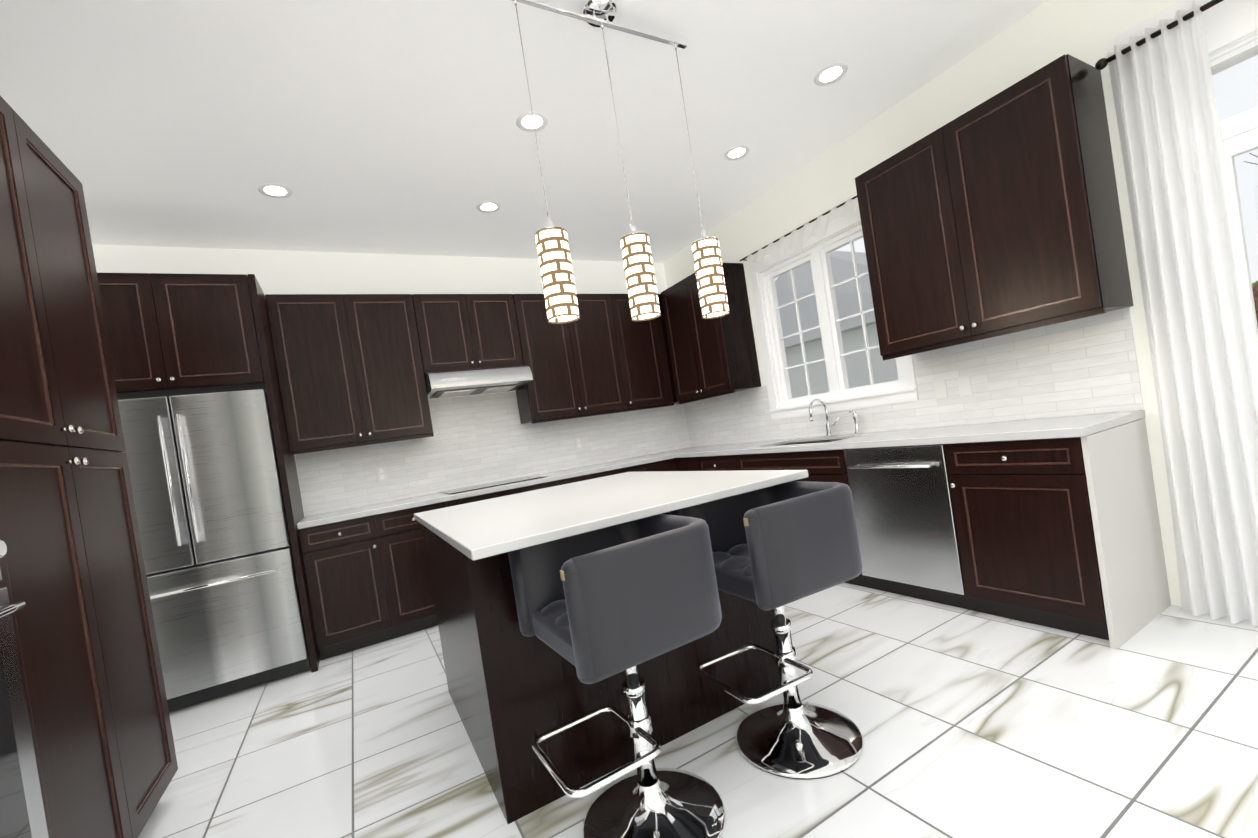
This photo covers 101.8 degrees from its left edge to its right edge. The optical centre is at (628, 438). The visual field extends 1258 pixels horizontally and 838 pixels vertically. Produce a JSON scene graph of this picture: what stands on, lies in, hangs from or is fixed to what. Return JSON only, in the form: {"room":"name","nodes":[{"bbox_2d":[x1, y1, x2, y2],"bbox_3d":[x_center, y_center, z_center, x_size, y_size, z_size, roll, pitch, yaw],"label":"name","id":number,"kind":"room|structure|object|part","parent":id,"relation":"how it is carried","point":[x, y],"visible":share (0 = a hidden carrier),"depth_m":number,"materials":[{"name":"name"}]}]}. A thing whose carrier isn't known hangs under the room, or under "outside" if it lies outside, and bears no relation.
{"room":"kitchen","nodes":[
{"label":"kitchen","id":0,"kind":"room"},
{"bbox_2d":[92,244,676,516],"bbox_3d":[-1.448,-0.126,4.492,4.920,2.930,0.150,-9,1,-29],"label":"wall","id":1,"kind":"structure","parent":0,"point":[290,272],"depth_m":4.12,"materials":[{"name":"white paint"}]},
{"bbox_2d":[97,273,276,401],"bbox_3d":[-2.865,-0.593,3.247,0.910,0.670,0.743,-9,1,-29],"label":"upper cabinet","id":2,"kind":"object","parent":1,"relation":"attached to","point":[169,334],"depth_m":2.99,"materials":[{"name":"brown wood"}]},
{"bbox_2d":[261,290,444,453],"bbox_3d":[-2.061,-0.511,3.900,1.007,1.090,0.350,-9,1,-29],"label":"upper cabinet","id":3,"kind":"object","parent":1,"relation":"attached to","point":[347,367],"depth_m":3.71,"materials":[{"name":"brown wood"}]},
{"bbox_2d":[409,294,536,397],"bbox_3d":[-1.311,-0.784,4.221,0.798,0.785,0.533,-9,1,-29],"label":"upper cabinet","id":4,"kind":"object","parent":1,"relation":"attached to","point":[469,344],"depth_m":4.12,"materials":[{"name":"brown wood"}]},
{"bbox_2d":[420,364,532,399],"bbox_3d":[-1.261,-0.472,4.220,0.790,0.173,0.521,-9,1,-29],"label":"range hood","id":5,"kind":"object","parent":4,"relation":"attached to","point":[474,380],"depth_m":4.05,"materials":[{"name":"silver metal"}]},
{"bbox_2d":[509,294,636,425],"bbox_3d":[-0.583,-0.746,4.718,1.053,1.090,0.350,-9,1,-29],"label":"upper cabinet","id":6,"kind":"object","parent":1,"relation":"attached to","point":[581,366],"depth_m":4.60,"materials":[{"name":"brown wood"}]},
{"bbox_2d":[617,294,676,413],"bbox_3d":[0.023,-0.843,5.053,0.584,1.090,0.350,-9,1,-29],"label":"upper cabinet","id":7,"kind":"object","parent":1,"relation":"attached to","point":[648,353],"depth_m":4.94,"materials":[{"name":"brown wood"}]},
{"bbox_2d":[0,0,1047,262],"bbox_3d":[0.499,-1.908,0.460,4.920,0.100,9.300,-9,1,-29],"label":"ceiling","id":8,"kind":"structure","parent":0,"point":[372,126],"depth_m":2.62,"materials":[{"name":"white paint"}]},
{"bbox_2d":[257,183,292,197],"bbox_3d":[-2.122,-1.485,3.067,0.176,0.005,0.176,-9,1,-29],"label":"recessed light","id":9,"kind":"object","parent":8,"relation":"in","point":[277,191],"visible":1,"depth_m":3.06,"materials":[{"name":"white"}]},
{"bbox_2d":[476,201,500,212],"bbox_3d":[-1.008,-1.662,3.671,0.176,0.005,0.176,-9,1,-29],"label":"recessed light","id":10,"kind":"object","parent":8,"relation":"in","point":[488,208],"visible":1,"depth_m":3.67,"materials":[{"name":"white"}]},
{"bbox_2d":[516,111,547,131],"bbox_3d":[-0.527,-1.725,2.785,0.176,0.005,0.176,-9,1,-29],"label":"recessed light","id":11,"kind":"object","parent":8,"relation":"in","point":[524,121],"visible":0.98,"depth_m":2.78,"materials":[{"name":"white"}]},
{"bbox_2d":[510,0,728,323],"bbox_3d":[-0.025,-1.143,2.127,0.863,1.288,0.156,-9,1,-29],"label":"pendant light","id":12,"kind":"object","parent":8,"relation":"hanging from","point":[556,271],"visible":1,"depth_m":2.08,"materials":[{"name":"white glass"}]},
{"bbox_2d":[724,145,749,160],"bbox_3d":[0.726,-1.924,3.444,0.176,0.005,0.176,-9,1,-29],"label":"recessed light","id":13,"kind":"object","parent":8,"relation":"in","point":[736,153],"visible":1,"depth_m":3.44,"materials":[{"name":"white"}]},
{"bbox_2d":[814,62,847,85],"bbox_3d":[1.093,-1.971,2.769,0.176,0.005,0.176,-9,1,-29],"label":"recessed light","id":14,"kind":"object","parent":8,"relation":"in","point":[831,75],"visible":1,"depth_m":2.77,"materials":[{"name":"white"}]},
{"bbox_2d":[138,582,1257,837],"bbox_3d":[0.956,1.088,0.495,4.920,0.100,9.300,-9,1,-29],"label":"floor","id":15,"kind":"structure","parent":0,"point":[972,724],"depth_m":1.86,"materials":[{"name":"tile"}]},
{"bbox_2d":[0,460,63,837],"bbox_3d":[-1.642,0.170,0.759,0.617,2.490,0.820,-9,1,-29],"label":"oven","id":16,"kind":"object","parent":15,"relation":"on","point":[29,802],"depth_m":1.18,"materials":[{"name":"silver metal"}]},
{"bbox_2d":[0,96,177,837],"bbox_3d":[-2.027,0.221,1.470,0.617,2.490,1.000,-9,1,-29],"label":"tall cabinet","id":17,"kind":"object","parent":15,"relation":"on","point":[87,748],"depth_m":1.62,"materials":[{"name":"brown wood"}]},
{"bbox_2d":[118,389,310,711],"bbox_3d":[-2.652,0.657,3.220,0.902,1.775,0.832,-9,1,-29],"label":"fridge","id":18,"kind":"object","parent":15,"relation":"on","point":[215,539],"visible":0.67,"depth_m":2.96,"materials":[{"name":"grey metal"}]},
{"bbox_2d":[293,514,404,665],"bbox_3d":[-1.987,1.003,3.678,0.505,0.880,0.618,-9,1,-29],"label":"base cabinet","id":19,"kind":"object","parent":15,"relation":"on","point":[349,575],"depth_m":3.41,"materials":[{"name":"brown wood"}]},
{"bbox_2d":[297,442,724,529],"bbox_3d":[-0.719,0.334,4.395,3.574,0.038,0.653,-9,1,-29],"label":"countertop","id":20,"kind":"structure","parent":19,"relation":"on","point":[598,467],"depth_m":3.89,"materials":[{"name":"white stone"}]},
{"bbox_2d":[437,474,548,493],"bbox_3d":[-1.116,0.374,4.181,0.760,0.008,0.500,-9,1,-29],"label":"cooktop","id":21,"kind":"object","parent":20,"relation":"in","point":[480,485],"depth_m":4.18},
{"bbox_2d":[389,502,448,634],"bbox_3d":[-1.642,0.948,3.869,0.529,0.880,0.618,-9,1,-29],"label":"base cabinet","id":22,"kind":"object","parent":15,"relation":"on","point":[406,534],"depth_m":3.60,"materials":[{"name":"brown wood"}]},
{"bbox_2d":[449,478,564,506],"bbox_3d":[-1.040,0.852,4.202,0.979,0.880,0.618,-9,1,-29],"label":"base cabinet","id":23,"kind":"object","parent":15,"relation":"on","point":[500,493],"depth_m":3.93,"materials":[{"name":"brown wood"}]},
{"bbox_2d":[423,490,780,823],"bbox_3d":[-0.194,0.735,2.410,1.220,0.899,1.131,-9,1,-29],"label":"kitchen island","id":24,"kind":"object","parent":15,"relation":"on","point":[514,692],"depth_m":1.78,"materials":[{"name":"brown wood"}]},
{"bbox_2d":[414,470,808,561],"bbox_3d":[-0.207,0.267,2.299,1.280,0.030,1.450,-9,1,-29],"label":"island countertop","id":25,"kind":"structure","parent":24,"relation":"on","point":[488,528],"depth_m":1.89,"materials":[{"name":"white stone"}]},
{"bbox_2d":[565,462,652,483],"bbox_3d":[-0.286,0.732,4.619,0.879,0.880,0.618,-9,1,-29],"label":"base cabinet","id":26,"kind":"object","parent":15,"relation":"on","point":[648,466],"depth_m":4.39,"materials":[{"name":"brown wood"}]},
{"bbox_2d":[508,514,726,837],"bbox_3d":[-0.014,0.721,1.532,0.552,0.893,0.500,-9,1,-29],"label":"stool","id":27,"kind":"object","parent":15,"relation":"on","point":[595,606],"visible":0.96,"depth_m":1.42,"materials":[{"name":"grey leather"}]},
{"bbox_2d":[653,458,676,470],"bbox_3d":[0.189,0.657,4.882,0.334,0.880,0.618,-9,1,-29],"label":"base cabinet","id":28,"kind":"object","parent":15,"relation":"on","point":[671,465],"depth_m":4.64,"materials":[{"name":"brown wood"}]},
{"bbox_2d":[677,458,696,470],"bbox_3d":[0.862,0.556,4.679,0.618,0.880,0.386,-9,1,-29],"label":"base cabinet","id":29,"kind":"object","parent":15,"relation":"on","point":[683,464],"depth_m":4.56,"materials":[{"name":"brown wood"}]},
{"bbox_2d":[697,454,752,470],"bbox_3d":[1.058,0.531,4.316,0.618,0.880,0.559,-9,1,-29],"label":"base cabinet","id":30,"kind":"object","parent":15,"relation":"on","point":[731,462],"depth_m":4.07,"materials":[{"name":"brown wood"}]},
{"bbox_2d":[673,438,800,457],"bbox_3d":[0.910,0.086,4.424,0.654,0.038,0.874,-9,1,-29],"label":"countertop","id":31,"kind":"structure","parent":30,"relation":"on","point":[737,447],"depth_m":4.25,"materials":[{"name":"white stone"}]},
{"bbox_2d":[670,481,863,778],"bbox_3d":[0.513,0.637,1.817,0.552,0.893,0.500,-9,1,-29],"label":"stool","id":32,"kind":"object","parent":15,"relation":"on","point":[776,548],"visible":0.9,"depth_m":1.68,"materials":[{"name":"grey leather"}]},
{"bbox_2d":[795,478,848,582],"bbox_3d":[1.401,0.597,3.717,0.618,0.660,1.049,-9,1,-29],"label":"base cabinet","id":33,"kind":"object","parent":15,"relation":"on","point":[804,479],"depth_m":3.30,"materials":[{"name":"brown wood"}]},
{"bbox_2d":[833,446,960,607],"bbox_3d":[1.775,0.437,2.990,0.622,0.880,0.719,-9,1,-29],"label":"dishwasher","id":34,"kind":"object","parent":15,"relation":"on","point":[902,515],"depth_m":2.83,"materials":[{"name":"silver metal"}]},
{"bbox_2d":[937,414,1170,649],"bbox_3d":[2.053,0.401,2.477,0.622,0.880,0.574,-9,1,-29],"label":"base cabinet","id":35,"kind":"object","parent":15,"relation":"on","point":[1064,534],"depth_m":2.27,"materials":[{"name":"brown wood"}]},
{"bbox_2d":[817,410,1144,449],"bbox_3d":[1.789,-0.029,2.800,0.654,0.038,1.344,-9,1,-29],"label":"countertop","id":36,"kind":"structure","parent":35,"relation":"on","point":[1078,425],"depth_m":2.52,"materials":[{"name":"white stone"}]},
{"bbox_2d":[789,438,836,445],"bbox_3d":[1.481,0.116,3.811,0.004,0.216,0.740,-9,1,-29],"label":"sink","id":37,"kind":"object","parent":36,"relation":"in","point":[818,439],"depth_m":3.79,"materials":[{"name":"silver metal"}]},
{"bbox_2d":[808,398,861,436],"bbox_3d":[1.476,-0.161,3.697,0.214,0.295,0.292,-9,1,-29],"label":"faucet","id":38,"kind":"object","parent":36,"relation":"on","point":[829,431],"depth_m":3.75,"materials":[{"name":"silver metal"}]},
{"bbox_2d":[761,442,788,449],"bbox_3d":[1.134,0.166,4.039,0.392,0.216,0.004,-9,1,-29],"label":"countertop","id":39,"kind":"structure","parent":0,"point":[782,443],"depth_m":3.68,"materials":[{"name":"white stone"}]},
{"bbox_2d":[753,446,832,477],"bbox_3d":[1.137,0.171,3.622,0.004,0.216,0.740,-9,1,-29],"label":"base cabinet","id":40,"kind":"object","parent":0,"relation":"attached to","point":[818,463],"depth_m":3.42,"materials":[{"name":"brown wood"}]},
{"bbox_2d":[663,0,1257,606],"bbox_3d":[2.795,-0.739,1.621,0.150,2.930,9.000,-9,1,-29],"label":"wall","id":41,"kind":"structure","parent":0,"point":[1049,32],"depth_m":2.75,"materials":[{"name":"white paint"}]},
{"bbox_2d":[661,263,760,401],"bbox_3d":[0.731,-0.947,4.766,0.350,1.090,0.836,-9,1,-29],"label":"upper cabinet","id":42,"kind":"object","parent":41,"relation":"attached to","point":[715,357],"depth_m":4.53,"materials":[{"name":"brown wood"}]},
{"bbox_2d":[740,195,918,418],"bbox_3d":[1.455,-0.904,3.876,0.204,1.407,1.350,-9,1,-29],"label":"kitchen window","id":43,"kind":"structure","parent":41,"relation":"in","point":[815,242],"depth_m":3.86,"materials":[{"name":"white"}]},
{"bbox_2d":[855,54,1132,357],"bbox_3d":[1.841,-1.092,2.719,0.350,1.090,1.042,-9,1,-29],"label":"upper cabinet","id":44,"kind":"object","parent":41,"relation":"attached to","point":[995,250],"depth_m":2.46,"materials":[{"name":"brown wood"}]},
{"bbox_2d":[1095,0,1257,626],"bbox_3d":[2.829,-0.532,1.268,0.116,2.490,2.347,-9,1,-29],"label":"curtain","id":45,"kind":"object","parent":41,"relation":"hanging from","point":[1202,333],"visible":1,"depth_m":2.12,"materials":[{"name":"white fabric"}]},
{"bbox_3d":[2.661,-1.706,1.260,0.092,0.092,2.347,-9,1,-29],"label":"curtain rod","id":46,"kind":"part","parent":45,"relation":"part of","materials":[{"name":"brown metal"}]},
{"bbox_2d":[1113,0,1257,336],"bbox_3d":[2.917,-0.578,1.391,0.162,2.580,2.120,-9,1,-29],"label":"patio door","id":47,"kind":"structure","parent":41,"relation":"in","point":[1227,23],"depth_m":2.03,"materials":[{"name":"white"}]},
{"label":"outside","id":48,"kind":"structure","parent":0,"visible":0},
{"bbox_3d":[29.722,-0.392,15.619,59.848,0.200,70.000,-9,1,-29],"label":"ground","id":49,"kind":"structure","parent":48,"visible":0},
{"bbox_2d":[775,251,898,397],"bbox_3d":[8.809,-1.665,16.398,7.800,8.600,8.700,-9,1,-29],"label":"window panes","id":50,"kind":"structure","parent":49,"relation":"on","point":[814,349],"depth_m":14.19,"materials":[{"name":"white"}]},
{"bbox_2d":[1244,153,1257,325],"bbox_3d":[16.738,-3.150,4.200,13.096,9.434,18.012,-9,1,-29],"label":"trees","id":51,"kind":"object","parent":49,"relation":"on","point":[1255,292],"depth_m":7.12,"materials":[{"name":"grey plant"}]}
]}

